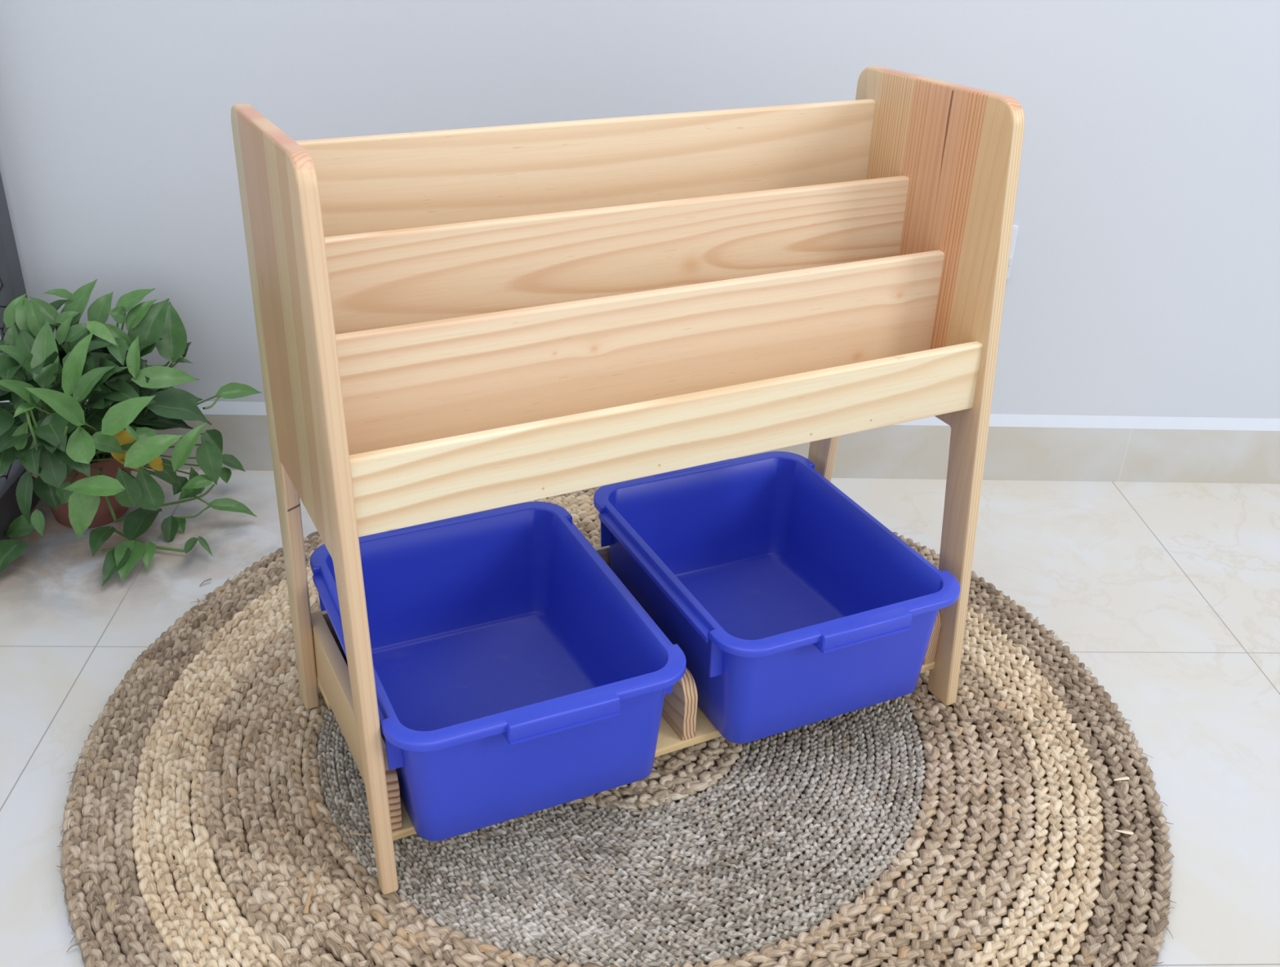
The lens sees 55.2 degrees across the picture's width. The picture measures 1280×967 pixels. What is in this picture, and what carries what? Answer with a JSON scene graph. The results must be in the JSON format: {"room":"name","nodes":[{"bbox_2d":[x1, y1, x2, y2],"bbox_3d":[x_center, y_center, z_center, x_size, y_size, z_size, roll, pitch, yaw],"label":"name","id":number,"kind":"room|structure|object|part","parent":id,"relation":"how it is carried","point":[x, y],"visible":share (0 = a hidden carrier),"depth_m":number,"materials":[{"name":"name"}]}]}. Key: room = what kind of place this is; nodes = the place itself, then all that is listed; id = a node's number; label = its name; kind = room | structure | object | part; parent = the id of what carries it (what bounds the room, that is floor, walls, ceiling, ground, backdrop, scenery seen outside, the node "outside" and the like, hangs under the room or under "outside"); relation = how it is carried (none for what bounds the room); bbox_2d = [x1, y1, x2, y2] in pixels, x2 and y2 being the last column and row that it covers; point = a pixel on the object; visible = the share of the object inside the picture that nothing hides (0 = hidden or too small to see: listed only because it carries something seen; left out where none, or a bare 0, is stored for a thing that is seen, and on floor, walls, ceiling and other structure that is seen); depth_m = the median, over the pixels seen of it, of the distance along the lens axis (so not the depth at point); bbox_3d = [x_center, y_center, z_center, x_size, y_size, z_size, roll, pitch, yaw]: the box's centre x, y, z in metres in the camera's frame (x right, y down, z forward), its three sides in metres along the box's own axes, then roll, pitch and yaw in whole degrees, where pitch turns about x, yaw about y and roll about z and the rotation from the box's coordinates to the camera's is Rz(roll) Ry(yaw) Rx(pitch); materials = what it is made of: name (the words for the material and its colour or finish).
{"room":"children's playroom","nodes":[
{"label":"children's playroom","id":0,"kind":"room"},
{"bbox_2d":[0,0,1279,418],"bbox_3d":[-0.183,-1.178,1.822,6.200,2.620,0.100,1,29,-3],"label":"wall","id":1,"kind":"structure","parent":0,"point":[1144,280],"depth_m":2.07,"materials":[{"name":"paint"}]},
{"bbox_2d":[0,399,1279,431],"bbox_3d":[-0.224,-0.135,2.332,6.200,0.022,0.011,1,29,-3],"label":"trim","id":2,"kind":"structure","parent":1,"relation":"attached to","point":[220,407],"depth_m":2.39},
{"bbox_2d":[131,414,1279,484],"bbox_3d":[-0.227,-0.073,2.366,6.200,0.119,0.012,1,29,-3],"label":"baseboard","id":3,"kind":"structure","parent":1,"relation":"attached to","point":[891,451],"depth_m":2.41,"materials":[{"name":"tile"}]},
{"bbox_2d":[1006,224,1018,279],"bbox_3d":[0.636,-0.418,2.213,0.084,0.103,0.014,1,29,-3],"label":"wall socket","id":4,"kind":"object","parent":1,"relation":"attached to","point":[1015,228],"visible":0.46,"depth_m":2.21,"materials":[{"name":"white plastic"}]},
{"bbox_2d":[0,469,1279,966],"bbox_3d":[-0.176,0.614,1.262,6.200,0.020,2.612,1,29,-3],"label":"floor","id":5,"kind":"structure","parent":0,"point":[1169,593],"depth_m":1.94,"materials":[{"name":"tile"}]},
{"bbox_2d":[0,172,46,540],"bbox_3d":[-1.055,-0.546,1.311,0.040,1.900,1.290,1,29,-3],"label":"mesh screen","id":6,"kind":"object","parent":5,"relation":"on","point":[12,286],"visible":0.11,"depth_m":2.11,"materials":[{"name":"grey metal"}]},
{"bbox_3d":[-1.085,0.260,1.727,0.034,0.078,1.242,1,29,-3],"label":"rail","id":7,"kind":"part","parent":6,"relation":"part of","materials":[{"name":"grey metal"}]},
{"bbox_2d":[0,279,261,586],"bbox_3d":[-0.880,-0.104,2.061,0.425,0.417,0.414,1,29,-3],"label":"potted plant","id":8,"kind":"object","parent":5,"relation":"on","point":[81,457],"visible":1,"depth_m":2.01,"materials":[{"name":"green plant"}]},
{"bbox_3d":[-0.983,-0.010,2.170,0.186,0.139,0.186,1,29,-3],"label":"pot","id":9,"kind":"part","parent":8,"relation":"part of","materials":[{"name":"ceramic"}]},
{"bbox_3d":[-0.895,-0.096,2.065,0.335,0.379,0.322,1,29,-3],"label":"stem","id":10,"kind":"part","parent":8,"relation":"part of","materials":[{"name":"green plant"}]},
{"bbox_2d":[57,486,1176,966],"bbox_3d":[-0.022,0.337,1.737,1.478,0.019,1.481,-12,32,-24],"label":"round rug","id":11,"kind":"object","parent":5,"relation":"on","point":[213,818],"visible":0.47,"depth_m":1.53,"materials":[{"name":"wicker"}]},
{"bbox_3d":[-0.385,0.479,1.436,0.006,0.006,0.063,3,29,1],"label":"loose blade","id":12,"kind":"part","parent":11,"relation":"part of","materials":[{"name":"wicker"}]},
{"bbox_2d":[231,66,1025,894],"bbox_3d":[0.003,-0.057,1.572,0.865,0.846,0.415,-12,32,-24],"label":"rack","id":13,"kind":"object","parent":11,"relation":"on","point":[453,322],"visible":0.76,"depth_m":1.47,"materials":[{"name":"brown wood"}]},
{"bbox_3d":[-0.371,0.024,1.395,0.022,0.846,0.408,-12,32,-24],"label":"panel","id":14,"kind":"part","parent":13,"relation":"part of","materials":[{"name":"brown wood"}]},
{"bbox_2d":[310,501,686,841],"bbox_3d":[-0.197,0.233,1.605,0.374,0.180,0.477,-11,32,-23],"label":"storage bin","id":15,"kind":"object","parent":13,"relation":"on","point":[517,675],"visible":0.82,"depth_m":1.68,"materials":[{"name":"blue plastic"}]},
{"bbox_3d":[-0.357,0.199,1.498,0.014,0.008,0.334,-11,32,-23],"label":"slide rail","id":16,"kind":"part","parent":15,"relation":"part of","materials":[{"name":"blue plastic"}]},
{"bbox_3d":[-0.032,0.135,1.640,0.014,0.008,0.334,-11,32,-23],"label":"slide rail","id":17,"kind":"part","parent":15,"relation":"part of","materials":[{"name":"blue plastic"}]},
{"bbox_2d":[593,451,959,744],"bbox_3d":[0.177,0.154,1.777,0.374,0.180,0.477,-11,32,-23],"label":"storage bin","id":18,"kind":"object","parent":13,"relation":"on","point":[788,606],"visible":0.91,"depth_m":1.81,"materials":[{"name":"blue plastic"}]},
{"bbox_3d":[0.018,0.121,1.669,0.014,0.008,0.334,-11,32,-23],"label":"slide rail","id":19,"kind":"part","parent":18,"relation":"part of","materials":[{"name":"blue plastic"}]},
{"bbox_3d":[0.380,-0.136,1.744,0.022,0.846,0.408,-12,32,-24],"label":"panel","id":20,"kind":"part","parent":13,"relation":"part of","materials":[{"name":"brown wood"}]},
{"bbox_3d":[0.594,0.272,1.889,0.007,0.006,0.025,18,32,26],"label":"loose blade","id":21,"kind":"part","parent":11,"relation":"part of","materials":[{"name":"beige wicker"}]},
{"bbox_3d":[0.654,0.401,1.660,0.023,0.005,0.007,-8,30,-18],"label":"loose blade","id":22,"kind":"part","parent":11,"relation":"part of","materials":[{"name":"beige wicker"}]},
{"bbox_3d":[0.623,0.448,1.572,0.022,0.005,0.007,5,29,4],"label":"loose blade","id":23,"kind":"part","parent":11,"relation":"part of","materials":[{"name":"beige wicker"}]}
]}

